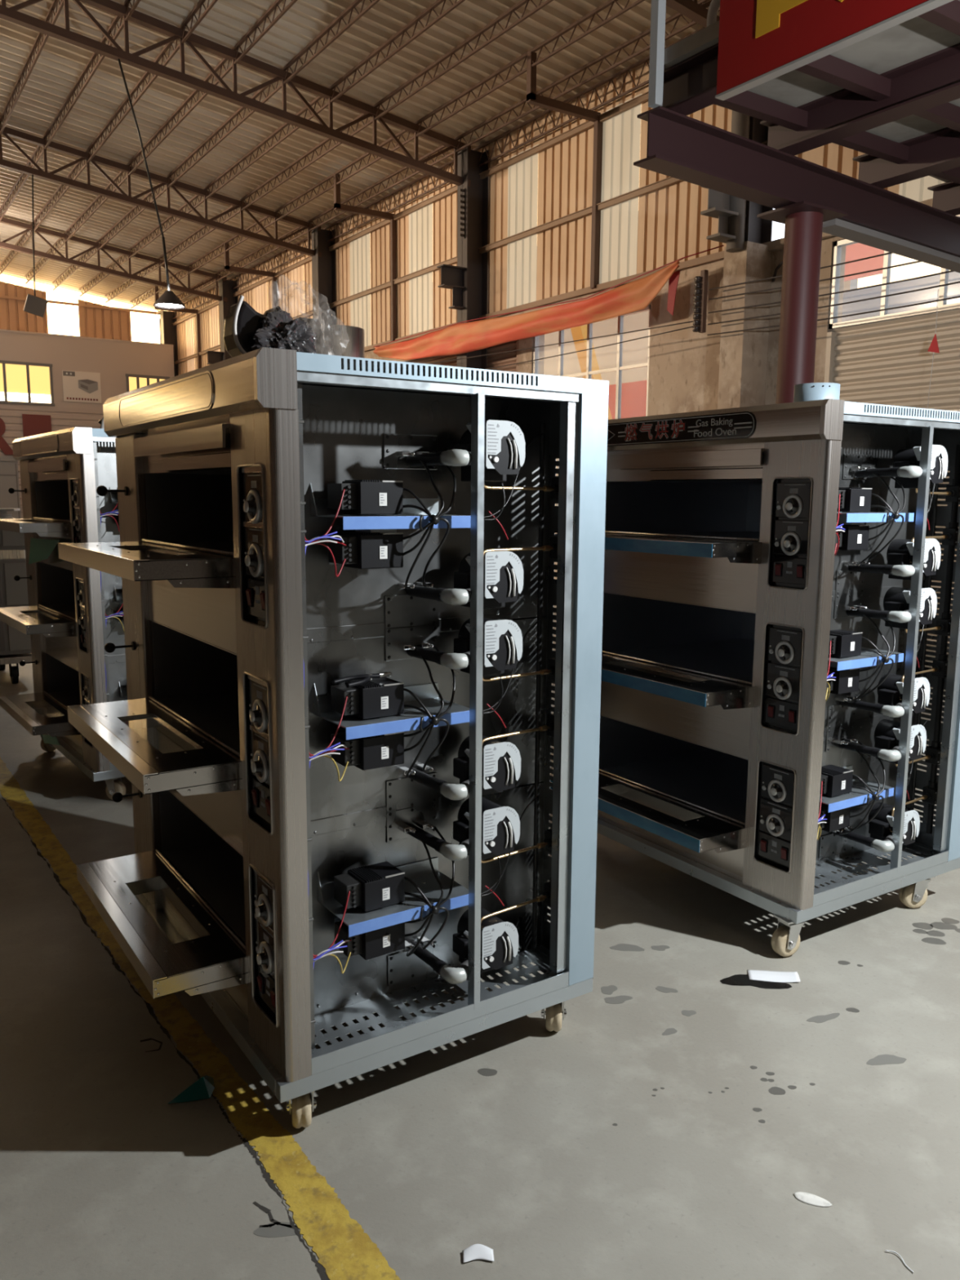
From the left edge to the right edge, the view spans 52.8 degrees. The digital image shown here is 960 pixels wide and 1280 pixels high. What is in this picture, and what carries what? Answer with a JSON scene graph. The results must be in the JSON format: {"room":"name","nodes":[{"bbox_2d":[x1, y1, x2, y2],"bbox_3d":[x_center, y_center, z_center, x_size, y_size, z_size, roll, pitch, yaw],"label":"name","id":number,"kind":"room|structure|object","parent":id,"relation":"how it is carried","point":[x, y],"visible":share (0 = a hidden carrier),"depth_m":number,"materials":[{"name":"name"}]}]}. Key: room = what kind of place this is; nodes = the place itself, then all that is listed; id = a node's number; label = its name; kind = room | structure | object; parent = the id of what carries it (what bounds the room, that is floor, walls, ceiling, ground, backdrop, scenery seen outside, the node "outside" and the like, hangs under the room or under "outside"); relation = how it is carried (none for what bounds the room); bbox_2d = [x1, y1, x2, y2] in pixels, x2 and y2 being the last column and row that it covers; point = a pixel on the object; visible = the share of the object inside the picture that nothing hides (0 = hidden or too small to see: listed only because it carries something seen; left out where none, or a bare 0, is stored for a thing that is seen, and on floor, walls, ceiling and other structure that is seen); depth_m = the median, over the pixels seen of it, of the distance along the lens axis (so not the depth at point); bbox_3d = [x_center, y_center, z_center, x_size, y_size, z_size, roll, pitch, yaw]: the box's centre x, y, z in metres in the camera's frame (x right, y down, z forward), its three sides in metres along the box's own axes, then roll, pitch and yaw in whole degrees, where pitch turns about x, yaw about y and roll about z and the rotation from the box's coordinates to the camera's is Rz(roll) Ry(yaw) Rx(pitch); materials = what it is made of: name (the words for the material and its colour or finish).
{"room":"factory floor","nodes":[
{"label":"factory floor","id":0,"kind":"room"},
{"bbox_2d":[0,280,161,343],"bbox_3d":[-17.107,-6.428,25.532,18.000,7.904,0.260,-5,10,-33],"label":"wall","id":1,"kind":"structure","parent":0,"point":[95,320],"depth_m":28.47,"materials":[{"name":"beige"}]},
{"bbox_2d":[45,291,79,336],"bbox_3d":[-12.208,-9.425,28.307,0.860,1.377,0.046,-5,10,-33],"label":"window","id":2,"kind":"structure","parent":1,"relation":"in","point":[62,319],"depth_m":28.28,"materials":[{"name":"white glass"}]},
{"bbox_2d":[130,311,159,343],"bbox_3d":[-10.252,-9.457,29.618,0.860,1.079,0.046,-5,10,-33],"label":"window","id":3,"kind":"structure","parent":1,"relation":"in","point":[144,328],"depth_m":29.59,"materials":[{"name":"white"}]},
{"bbox_2d":[0,0,719,311],"bbox_3d":[-2.712,-8.031,11.978,9.350,1.256,38.900,-5,10,-33],"label":"ceiling","id":4,"kind":"structure","parent":0,"point":[60,64],"depth_m":15.02,"materials":[{"name":"beige metal"}]},
{"bbox_2d":[0,0,63,135],"bbox_3d":[-5.572,-8.269,12.687,0.040,0.214,33.305,-5,10,-33],"label":"lattice purlin","id":5,"kind":"object","parent":4,"relation":"attached to","point":[55,2],"visible":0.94,"depth_m":14.35,"materials":[{"name":"brown metal"}]},
{"bbox_2d":[0,0,140,221],"bbox_3d":[-4.969,-8.233,13.098,0.040,0.214,33.305,-5,10,-33],"label":"lattice purlin","id":6,"kind":"object","parent":4,"relation":"attached to","point":[113,25],"visible":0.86,"depth_m":15.42,"materials":[{"name":"brown metal"}]},
{"bbox_2d":[0,0,217,274],"bbox_3d":[-4.366,-8.198,13.509,0.040,0.214,33.305,-5,10,-33],"label":"lattice purlin","id":7,"kind":"object","parent":4,"relation":"attached to","point":[198,5],"visible":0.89,"depth_m":15.80,"materials":[{"name":"brown metal"}]},
{"bbox_2d":[24,0,297,284],"bbox_3d":[-3.763,-8.162,13.921,0.040,0.214,33.305,-5,10,-33],"label":"lattice purlin","id":8,"kind":"object","parent":4,"relation":"attached to","point":[277,2],"visible":0.86,"depth_m":15.58,"materials":[{"name":"brown metal"}]},
{"bbox_2d":[52,0,379,290],"bbox_3d":[-3.160,-8.126,14.332,0.040,0.214,33.305,-5,10,-33],"label":"lattice purlin","id":9,"kind":"object","parent":4,"relation":"attached to","point":[351,6],"visible":0.88,"depth_m":15.45,"materials":[{"name":"brown metal"}]},
{"bbox_2d":[79,0,465,296],"bbox_3d":[-2.557,-8.091,14.743,0.040,0.214,33.305,-5,10,-33],"label":"lattice purlin","id":10,"kind":"object","parent":4,"relation":"attached to","point":[435,4],"visible":0.88,"depth_m":14.96,"materials":[{"name":"brown metal"}]},
{"bbox_2d":[104,0,553,302],"bbox_3d":[-1.954,-8.055,15.155,0.040,0.214,33.305,-5,10,-33],"label":"lattice purlin","id":11,"kind":"object","parent":4,"relation":"attached to","point":[510,11],"visible":0.88,"depth_m":14.36,"materials":[{"name":"brown metal"}]},
{"bbox_2d":[129,0,644,308],"bbox_3d":[-1.351,-8.019,15.566,0.040,0.214,33.305,-5,10,-33],"label":"lattice purlin","id":12,"kind":"object","parent":4,"relation":"attached to","point":[609,2],"visible":0.88,"depth_m":14.37,"materials":[{"name":"brown metal"}]},
{"bbox_2d":[169,26,704,319],"bbox_3d":[-0.399,-7.913,16.223,0.040,0.314,33.306,-5,10,-33],"label":"lattice purlin","id":13,"kind":"object","parent":4,"relation":"attached to","point":[646,59],"visible":0.63,"depth_m":15.46,"materials":[{"name":"brown metal"}]},
{"bbox_2d":[154,0,719,314],"bbox_3d":[-0.748,-7.984,15.977,0.040,0.214,33.305,-5,10,-33],"label":"lattice purlin","id":14,"kind":"object","parent":4,"relation":"attached to","point":[677,15],"visible":0.72,"depth_m":14.64,"materials":[{"name":"brown metal"}]},
{"bbox_2d":[0,605,959,1279],"bbox_3d":[-6.632,-0.001,10.524,19.000,0.201,38.800,-5,10,-33],"label":"floor","id":15,"kind":"structure","parent":0,"point":[672,1122],"depth_m":2.38,"materials":[{"name":"concrete"}]},
{"bbox_2d":[0,529,31,684],"bbox_3d":[-4.325,-0.297,7.592,1.410,1.290,0.845,-5,10,-33],"label":"oven","id":16,"kind":"object","parent":15,"relation":"on","point":[15,645],"visible":0.57,"depth_m":7.55,"materials":[{"name":"grey paint"}]},
{"bbox_2d":[0,529,25,550],"bbox_3d":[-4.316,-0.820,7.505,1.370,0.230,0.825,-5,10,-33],"label":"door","id":17,"kind":"structure","parent":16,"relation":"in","point":[9,540],"depth_m":7.49,"materials":[{"name":"grey metal"}]},
{"bbox_2d":[0,426,127,799],"bbox_3d":[-1.952,-0.238,5.260,1.138,1.900,1.332,-6,11,-36],"label":"oven","id":18,"kind":"object","parent":15,"relation":"on","point":[73,611],"visible":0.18,"depth_m":4.80,"materials":[{"name":"silver metal"}]},
{"bbox_2d":[28,537,59,564],"bbox_3d":[-2.244,-0.447,4.974,0.010,0.165,0.800,-6,10,-35],"label":"film","id":19,"kind":"object","parent":18,"relation":"hanging from","point":[41,549],"visible":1,"depth_m":5.04,"materials":[{"name":"teal"}]},
{"bbox_2d":[160,311,178,376],"bbox_3d":[-9.578,-6.606,30.122,0.400,7.000,0.300,-5,10,-33],"label":"steel column","id":20,"kind":"structure","parent":15,"relation":"on","point":[168,331],"depth_m":29.69,"materials":[{"name":"brown metal"}]},
{"bbox_2d":[168,1075,214,1103],"bbox_3d":[-0.716,1.135,2.454,0.082,0.032,0.133,4,9,22],"label":"scrap","id":21,"kind":"object","parent":15,"relation":"on","point":[202,1087],"visible":1,"depth_m":2.44,"materials":[{"name":"teal"}]},
{"bbox_2d":[205,278,237,364],"bbox_3d":[-6.763,-5.901,25.563,0.820,7.000,0.300,-5,10,-33],"label":"steel column","id":22,"kind":"structure","parent":15,"relation":"on","point":[225,290],"depth_m":25.22,"materials":[{"name":"black metal"}]},
{"bbox_2d":[0,217,227,302],"bbox_3d":[-13.909,-8.980,20.276,17.563,1.767,0.120,-5,10,-33],"label":"roof truss","id":23,"kind":"object","parent":22,"relation":"attached to","point":[28,227],"visible":0.94,"depth_m":23.50,"materials":[{"name":"brown metal"}]},
{"bbox_2d":[296,227,336,326],"bbox_3d":[-3.496,-5.148,20.708,0.820,7.000,0.300,-5,10,-33],"label":"steel column","id":24,"kind":"structure","parent":15,"relation":"on","point":[323,268],"depth_m":20.43,"materials":[{"name":"grey metal"}]},
{"bbox_2d":[0,126,321,257],"bbox_3d":[-10.670,-8.233,15.463,17.563,1.767,0.120,-5,10,-33],"label":"roof truss","id":25,"kind":"object","parent":24,"relation":"attached to","point":[38,172],"visible":1,"depth_m":18.32,"materials":[{"name":"brown metal"}]},
{"bbox_2d":[23,174,48,317],"bbox_3d":[-8.061,-7.112,17.392,0.398,2.476,0.195,-5,10,-33],"label":"floodlight","id":26,"kind":"object","parent":25,"relation":"hanging from","point":[33,304],"visible":1,"depth_m":17.48,"materials":[{"name":"grey metal"}]},
{"bbox_2d":[57,324,608,1128],"bbox_3d":[-0.518,0.096,2.819,1.138,1.985,1.332,-5,10,-33],"label":"oven","id":27,"kind":"object","parent":15,"relation":"on","point":[313,855],"visible":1,"depth_m":2.46,"materials":[{"name":"silver metal"}]},
{"bbox_2d":[246,577,265,619],"bbox_3d":[-0.493,-0.092,2.158,0.008,0.084,0.132,-5,10,-33],"label":"switch plate","id":28,"kind":"object","parent":27,"relation":"attached to","point":[255,587],"depth_m":2.17,"materials":[{"name":"black plastic"}]},
{"bbox_2d":[252,777,271,824],"bbox_3d":[-0.496,0.373,2.228,0.008,0.084,0.132,-5,10,-33],"label":"switch plate","id":29,"kind":"object","parent":27,"relation":"attached to","point":[261,790],"depth_m":2.24,"materials":[{"name":"black plastic"}]},
{"bbox_2d":[257,964,275,1014],"bbox_3d":[-0.500,0.833,2.297,0.008,0.084,0.132,-5,10,-33],"label":"switch plate","id":30,"kind":"object","parent":27,"relation":"attached to","point":[266,981],"depth_m":2.30,"materials":[{"name":"black"}]},
{"bbox_2d":[223,295,317,357],"bbox_3d":[-0.438,-0.735,2.230,0.289,0.206,0.166,-5,10,-33],"label":"bag","id":31,"kind":"object","parent":27,"relation":"on","point":[246,330],"visible":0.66,"depth_m":2.16,"materials":[{"name":"black plastic"}]},
{"bbox_2d":[331,671,391,688],"bbox_3d":[-0.275,0.093,2.338,0.066,0.016,0.160,9,12,44],"label":"pliers","id":32,"kind":"object","parent":27,"relation":"on","point":[365,677],"visible":1,"depth_m":2.33,"materials":[{"name":"black plastic"}]},
{"bbox_2d":[484,924,513,955],"bbox_3d":[0.052,0.784,2.537,0.099,0.073,0.001,-5,10,-33],"label":"print","id":33,"kind":"object","parent":27,"relation":"attached to","point":[498,938],"depth_m":2.54,"materials":[{"name":"grey paper"}]},
{"bbox_2d":[484,808,516,839],"bbox_3d":[0.054,0.472,2.490,0.099,0.073,0.001,-5,10,-33],"label":"print","id":34,"kind":"object","parent":27,"relation":"attached to","point":[500,824],"depth_m":2.49,"materials":[{"name":"grey"}]},
{"bbox_2d":[485,743,517,775],"bbox_3d":[0.055,0.303,2.465,0.099,0.073,0.001,-5,10,-33],"label":"print","id":35,"kind":"object","parent":27,"relation":"attached to","point":[501,759],"depth_m":2.47,"materials":[{"name":"grey"}]},
{"bbox_2d":[486,622,517,652],"bbox_3d":[0.058,-0.008,2.418,0.099,0.073,0.001,-5,10,-33],"label":"print","id":36,"kind":"object","parent":27,"relation":"attached to","point":[500,637],"depth_m":2.42,"materials":[{"name":"grey"}]},
{"bbox_2d":[486,554,519,583],"bbox_3d":[0.059,-0.177,2.393,0.099,0.073,0.001,-5,10,-33],"label":"print","id":37,"kind":"object","parent":27,"relation":"attached to","point":[500,568],"depth_m":2.39,"materials":[{"name":"grey"}]},
{"bbox_2d":[488,424,520,453],"bbox_3d":[0.061,-0.489,2.346,0.099,0.073,0.001,-5,10,-33],"label":"print","id":38,"kind":"object","parent":27,"relation":"attached to","point":[502,438],"depth_m":2.35,"materials":[{"name":"grey"}]},
{"bbox_2d":[436,146,488,368],"bbox_3d":[-0.312,-4.414,15.976,0.820,7.000,0.300,-5,10,-33],"label":"steel column","id":39,"kind":"structure","parent":15,"relation":"on","point":[468,280],"depth_m":15.74,"materials":[{"name":"grey metal"}]},
{"bbox_2d":[0,0,471,186],"bbox_3d":[-7.486,-7.500,10.731,17.563,1.767,0.120,-5,10,-33],"label":"roof truss","id":40,"kind":"object","parent":39,"relation":"attached to","point":[11,14],"visible":0.98,"depth_m":13.41,"materials":[{"name":"brown metal"}]},
{"bbox_2d":[117,58,186,309],"bbox_3d":[-4.416,-6.124,13.010,0.778,3.103,0.430,-5,10,-33],"label":"pendant lamp","id":41,"kind":"object","parent":40,"relation":"hanging from","point":[168,300],"visible":1,"depth_m":13.16,"materials":[{"name":"metal"}]},
{"bbox_2d":[462,1244,493,1262],"bbox_3d":[-0.004,1.228,1.937,0.063,0.009,0.038,0,9,-4],"label":"paper slip","id":42,"kind":"object","parent":15,"relation":"on","point":[476,1251],"visible":1,"depth_m":1.94,"materials":[{"name":"white paper"}]},
{"bbox_2d":[700,110,773,408],"bbox_3d":[2.886,-3.664,11.135,0.920,7.000,0.340,-5,10,-33],"label":"steel column","id":43,"kind":"structure","parent":15,"relation":"on","point":[743,362],"depth_m":11.10,"materials":[{"name":"grey paint"}]},
{"bbox_2d":[666,0,719,27],"bbox_3d":[-4.219,-6.747,5.876,17.563,1.767,0.120,-5,10,-33],"label":"roof truss","id":44,"kind":"object","parent":43,"relation":"attached to","point":[698,13],"visible":0.48,"depth_m":10.21,"materials":[{"name":"brown metal"}]},
{"bbox_2d":[550,382,959,956],"bbox_3d":[0.982,-0.002,3.769,1.138,1.918,1.332,-5,10,-32],"label":"oven","id":45,"kind":"object","parent":15,"relation":"on","point":[770,602],"visible":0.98,"depth_m":3.42,"materials":[{"name":"silver metal"}]},
{"bbox_2d":[758,831,791,867],"bbox_3d":[0.989,0.702,3.241,0.008,0.084,0.132,-5,10,-32],"label":"switch plate","id":46,"kind":"object","parent":45,"relation":"attached to","point":[774,849],"depth_m":3.24,"materials":[{"name":"black plastic"}]},
{"bbox_2d":[765,697,798,730],"bbox_3d":[0.992,0.242,3.172,0.008,0.084,0.132,-5,10,-32],"label":"switch plate","id":47,"kind":"object","parent":45,"relation":"attached to","point":[781,713],"depth_m":3.17,"materials":[{"name":"black plastic"}]},
{"bbox_2d":[773,555,807,585],"bbox_3d":[0.996,-0.223,3.102,0.008,0.084,0.132,-5,10,-32],"label":"switch plate","id":48,"kind":"object","parent":45,"relation":"attached to","point":[787,570],"depth_m":3.10,"materials":[{"name":"black plastic"}]},
{"bbox_2d":[720,974,791,989],"bbox_3d":[0.865,1.075,3.046,0.219,0.001,0.092,1,9,3],"label":"wet blot","id":49,"kind":"object","parent":15,"relation":"on","point":[735,980],"visible":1,"depth_m":3.03,"materials":[{"name":"black liquid"}]},
{"bbox_2d":[746,969,800,982],"bbox_3d":[0.933,1.066,3.075,0.155,0.011,0.072,2,9,8],"label":"paper slip","id":50,"kind":"object","parent":15,"relation":"on","point":[756,975],"visible":1,"depth_m":3.07,"materials":[{"name":"white paper"}]},
{"bbox_2d":[756,200,848,404],"bbox_3d":[2.261,-1.283,7.074,0.480,3.488,0.440,-5,10,-33],"label":"post","id":51,"kind":"object","parent":15,"relation":"on","point":[803,220],"visible":0.44,"depth_m":6.82,"materials":[{"name":"red metal"}]},
{"bbox_2d":[633,0,959,272],"bbox_3d":[4.485,-3.943,4.822,4.940,2.550,6.110,-5,10,-33],"label":"mezzanine","id":52,"kind":"object","parent":51,"relation":"on","point":[891,95],"visible":0.95,"depth_m":6.14,"materials":[{"name":"red metal"}]},
{"bbox_2d":[706,0,719,26],"bbox_3d":[1.391,-3.553,5.445,0.222,0.245,0.058,4,9,23],"label":"conduit bend","id":53,"kind":"object","parent":52,"relation":"on","point":[714,5],"visible":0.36,"depth_m":5.46,"materials":[{"name":"grey metal"}]},
{"bbox_2d":[709,252,892,290],"bbox_3d":[4.462,-3.666,8.647,0.040,0.069,6.360,-5,10,-34],"label":"wire","id":54,"kind":"object","parent":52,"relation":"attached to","point":[884,254],"visible":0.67,"depth_m":9.99,"materials":[{"name":"grey"}]},
{"bbox_2d":[715,0,953,100],"bbox_3d":[2.590,-3.312,3.241,0.066,1.355,4.645,-5,10,-33],"label":"sign","id":55,"kind":"object","parent":52,"relation":"attached to","point":[760,42],"visible":1,"depth_m":4.83,"materials":[{"name":"red metal"}]},
{"bbox_2d":[793,1191,831,1207],"bbox_3d":[0.723,1.214,2.099,0.080,0.004,0.034,4,9,22],"label":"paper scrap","id":56,"kind":"object","parent":15,"relation":"on","point":[806,1197],"visible":1,"depth_m":2.10,"materials":[{"name":"white paper"}]},
{"bbox_2d":[921,937,946,944],"bbox_3d":[1.565,1.038,3.328,0.067,0.001,0.066,-5,10,-33],"label":"stain","id":57,"kind":"object","parent":15,"relation":"on","point":[925,940],"depth_m":3.33,"materials":[{"name":"grey concrete"}]},
{"bbox_2d":[929,922,957,929],"bbox_3d":[1.654,1.020,3.451,0.092,0.001,0.059,0,9,0],"label":"stain","id":58,"kind":"object","parent":15,"relation":"on","point":[933,926],"depth_m":3.45,"materials":[{"name":"grey concrete"}]},
{"bbox_2d":[154,50,933,579],"bbox_3d":[0.607,-4.326,14.421,1.490,7.300,38.300,-5,10,-33],"label":"wall","id":59,"kind":"structure","parent":0,"point":[684,364],"depth_m":13.90,"materials":[{"name":"metal"}]},
{"bbox_2d":[0,417,13,454],"bbox_3d":[-13.515,-5.750,27.064,0.912,1.089,0.024,-5,10,-33],"label":"sign","id":60,"kind":"object","parent":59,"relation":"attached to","point":[5,447],"depth_m":27.16,"materials":[{"name":"red"}]},
{"bbox_2d":[0,455,21,518],"bbox_3d":[-14.600,-3.838,26.600,3.550,2.500,0.100,-5,10,-33],"label":"door","id":61,"kind":"structure","parent":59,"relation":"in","point":[9,475],"depth_m":27.36,"materials":[{"name":"grey paint"}]},
{"bbox_2d":[0,360,54,406],"bbox_3d":[-13.297,-7.213,27.051,2.530,1.180,0.080,-5,10,-33],"label":"window","id":62,"kind":"structure","parent":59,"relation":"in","point":[21,383],"depth_m":27.35,"materials":[{"name":"yellow glass"}]},
{"bbox_2d":[22,413,51,437],"bbox_3d":[-12.646,-5.865,27.634,0.750,1.130,0.025,-5,10,-33],"label":"sign","id":63,"kind":"object","parent":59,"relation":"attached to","point":[33,424],"depth_m":27.56,"materials":[{"name":"red"}]},
{"bbox_2d":[62,369,101,403],"bbox_3d":[-11.582,-7.368,28.135,1.040,0.870,0.025,-5,10,-33],"label":"poster","id":64,"kind":"object","parent":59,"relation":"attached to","point":[77,386],"visible":1,"depth_m":28.12,"materials":[{"name":"white paper"}]},
{"bbox_2d":[0,328,174,518],"bbox_3d":[-16.848,-5.379,25.103,17.800,5.960,0.320,-5,10,-33],"label":"wall","id":65,"kind":"structure","parent":59,"relation":"attached to","point":[113,359],"depth_m":28.04,"materials":[{"name":"beige paint"}]},
{"bbox_2d":[125,373,169,391],"bbox_3d":[-10.021,-7.454,29.218,1.300,1.060,0.080,-5,10,-33],"label":"window","id":66,"kind":"structure","parent":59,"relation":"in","point":[134,381],"depth_m":29.02,"materials":[{"name":"yellow glass"}]},
{"bbox_2d":[185,313,195,372],"bbox_3d":[-8.584,-8.474,28.739,0.034,2.320,0.700,-5,10,-33],"label":"window","id":67,"kind":"structure","parent":59,"relation":"in","point":[189,322],"depth_m":28.67,"materials":[{"name":"beige glass"}]},
{"bbox_2d":[209,300,219,351],"bbox_3d":[-7.366,-8.193,26.928,0.034,2.320,0.700,-5,10,-33],"label":"window","id":68,"kind":"structure","parent":59,"relation":"in","point":[214,316],"depth_m":26.84,"materials":[{"name":"beige"}]},
{"bbox_2d":[253,276,267,314],"bbox_3d":[-5.428,-7.747,24.048,0.034,2.320,0.900,-5,10,-33],"label":"window","id":69,"kind":"structure","parent":59,"relation":"in","point":[260,296],"depth_m":23.91,"materials":[{"name":"beige"}]},
{"bbox_2d":[290,258,304,317],"bbox_3d":[-4.168,-7.456,22.176,0.034,2.320,0.750,-5,10,-33],"label":"window","id":70,"kind":"structure","parent":59,"relation":"in","point":[297,296],"depth_m":22.09,"materials":[{"name":"beige"}]},
{"bbox_2d":[349,226,371,346],"bbox_3d":[-2.410,-7.051,19.564,0.034,2.320,0.900,-5,10,-33],"label":"window","id":71,"kind":"structure","parent":59,"relation":"in","point":[359,248],"depth_m":19.50,"materials":[{"name":"beige"}]},
{"bbox_2d":[408,195,432,334],"bbox_3d":[-1.067,-6.742,17.568,0.034,2.320,0.850,-5,10,-33],"label":"translucent wall panel","id":72,"kind":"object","parent":59,"relation":"in","point":[420,221],"depth_m":17.56,"materials":[{"name":"beige plastic"}]},
{"bbox_2d":[407,339,519,372],"bbox_3d":[-0.523,-3.136,17.369,0.160,4.055,4.300,-5,10,-33],"label":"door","id":73,"kind":"structure","parent":59,"relation":"in","point":[495,360],"depth_m":15.92,"materials":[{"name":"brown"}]},
{"bbox_2d":[506,143,538,308],"bbox_3d":[0.663,-6.343,14.997,0.034,2.320,0.780,-5,10,-33],"label":"translucent wall panel","id":74,"kind":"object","parent":59,"relation":"in","point":[522,175],"depth_m":14.98,"materials":[{"name":"beige plastic"}]},
{"bbox_2d":[373,244,724,359],"bbox_3d":[0.320,-4.848,15.028,0.455,0.748,8.858,-5,10,-33],"label":"banner","id":75,"kind":"object","parent":59,"relation":"hanging from","point":[459,338],"visible":1,"depth_m":13.95,"materials":[{"name":"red fabric"}]},
{"bbox_2d":[532,305,650,506],"bbox_3d":[1.576,-3.125,14.147,0.080,3.020,2.630,-5,10,-33],"label":"window","id":76,"kind":"structure","parent":59,"relation":"in","point":[619,368],"depth_m":13.58,"materials":[{"name":"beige metal"}]},
{"bbox_2d":[599,93,641,284],"bbox_3d":[1.909,-6.056,13.145,0.034,2.320,0.760,-5,10,-33],"label":"translucent wall panel","id":77,"kind":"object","parent":59,"relation":"in","point":[621,133],"depth_m":13.14,"materials":[{"name":"beige plastic"}]},
{"bbox_2d":[692,269,708,333],"bbox_3d":[2.584,-3.970,11.341,0.157,0.700,0.090,2,9,11],"label":"rack","id":78,"kind":"object","parent":59,"relation":"attached to","point":[700,286],"visible":1,"depth_m":11.32,"materials":[{"name":"brown metal"}]},
{"bbox_2d":[426,320,693,364],"bbox_3d":[0.187,-4.414,14.890,0.034,0.224,8.440,-5,10,-33],"label":"wire","id":79,"kind":"object","parent":78,"relation":"attached to","point":[690,321],"visible":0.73,"depth_m":13.26,"materials":[{"name":"grey"}]},
{"bbox_2d":[485,325,693,368],"bbox_3d":[0.186,-4.243,14.916,0.034,0.111,8.440,-5,10,-33],"label":"wire","id":80,"kind":"object","parent":78,"relation":"attached to","point":[692,326],"visible":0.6,"depth_m":12.85,"materials":[{"name":"grey"}]},
{"bbox_2d":[708,260,921,300],"bbox_3d":[4.460,-3.536,8.666,0.040,0.073,6.361,-5,10,-34],"label":"wire","id":81,"kind":"object","parent":78,"relation":"attached to","point":[917,261],"visible":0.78,"depth_m":9.85,"materials":[{"name":"grey"}]},
{"bbox_2d":[708,270,954,313],"bbox_3d":[4.460,-3.388,8.689,0.040,0.073,6.361,-5,10,-34],"label":"wire","id":82,"kind":"object","parent":78,"relation":"attached to","point":[949,271],"visible":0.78,"depth_m":9.70,"materials":[{"name":"grey"}]},
{"bbox_2d":[706,295,959,335],"bbox_3d":[4.458,-3.145,8.725,0.040,0.064,6.361,-5,10,-34],"label":"wire","id":83,"kind":"object","parent":78,"relation":"attached to","point":[958,296],"visible":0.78,"depth_m":9.69,"materials":[{"name":"grey"}]},
{"bbox_2d":[707,280,959,324],"bbox_3d":[4.459,-3.273,8.706,0.040,0.066,6.361,-5,10,-34],"label":"wire","id":84,"kind":"object","parent":78,"relation":"attached to","point":[955,282],"visible":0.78,"depth_m":9.68,"materials":[{"name":"grey"}]},
{"bbox_2d":[771,208,785,240],"bbox_3d":[3.495,-4.799,10.913,0.034,0.520,0.550,-5,10,-33],"label":"window","id":85,"kind":"structure","parent":59,"relation":"in","point":[778,228],"depth_m":11.04,"materials":[{"name":"grey glass"}]},
{"bbox_2d":[824,308,959,648],"bbox_3d":[5.117,-1.509,9.033,0.160,3.395,4.520,-5,10,-33],"label":"door","id":86,"kind":"structure","parent":59,"relation":"in","point":[887,362],"depth_m":9.99,"materials":[{"name":"beige metal"}]},
{"bbox_2d":[828,214,959,328],"bbox_3d":[5.115,-3.582,8.710,0.080,0.910,4.520,-5,10,-33],"label":"window","id":87,"kind":"structure","parent":59,"relation":"in","point":[837,251],"depth_m":10.06,"materials":[{"name":"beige metal"}]},
{"bbox_2d":[898,175,945,201],"bbox_3d":[4.484,-5.463,9.319,0.034,2.320,0.800,-5,10,-33],"label":"window","id":88,"kind":"structure","parent":59,"relation":"in","point":[916,189],"depth_m":9.61,"materials":[{"name":"beige"}]},
{"bbox_2d":[927,288,939,408],"bbox_3d":[4.414,-2.738,9.418,0.006,1.300,0.125,-5,10,-33],"label":"pennant","id":89,"kind":"object","parent":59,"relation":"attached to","point":[934,347],"visible":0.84,"depth_m":9.39,"materials":[{"name":"red"}]},
{"label":"outside","id":90,"kind":"structure","parent":0,"visible":0},
{"bbox_2d":[841,271,959,321],"bbox_3d":[9.763,-2.336,10.196,0.300,4.750,14.700,-5,10,-33],"label":"wall","id":91,"kind":"structure","parent":90,"point":[953,290],"depth_m":14.64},
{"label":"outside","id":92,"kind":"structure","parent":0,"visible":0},
{"bbox_2d":[536,219,857,385],"bbox_3d":[2.203,-5.695,22.939,0.200,7.500,15.100,-5,10,-33],"label":"window","id":93,"kind":"structure","parent":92,"point":[634,352],"depth_m":21.54,"materials":[{"name":"grey glass"}]},
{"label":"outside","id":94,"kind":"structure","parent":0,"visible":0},
{"bbox_2d":[844,242,884,281],"bbox_3d":[5.402,-3.372,15.031,0.100,5.300,1.750,-5,10,-33],"label":"board","id":95,"kind":"object","parent":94,"point":[858,251],"visible":0.02,"depth_m":14.27,"materials":[{"name":"pink"}]},
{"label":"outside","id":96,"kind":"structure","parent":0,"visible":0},
{"bbox_2d":[608,380,647,419],"bbox_3d":[2.973,-2.982,18.044,0.100,3.600,2.500,-5,10,-33],"label":"board","id":97,"kind":"object","parent":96,"point":[633,394],"visible":0.07,"depth_m":18.00,"materials":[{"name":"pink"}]},
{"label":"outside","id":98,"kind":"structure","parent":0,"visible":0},
{"bbox_2d":[570,324,612,419],"bbox_3d":[2.329,-4.000,18.060,0.200,5.600,2.700,-5,10,-33],"label":"crane boom","id":99,"kind":"object","parent":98,"point":[580,332],"visible":0.02,"depth_m":18.27,"materials":[{"name":"orange"}]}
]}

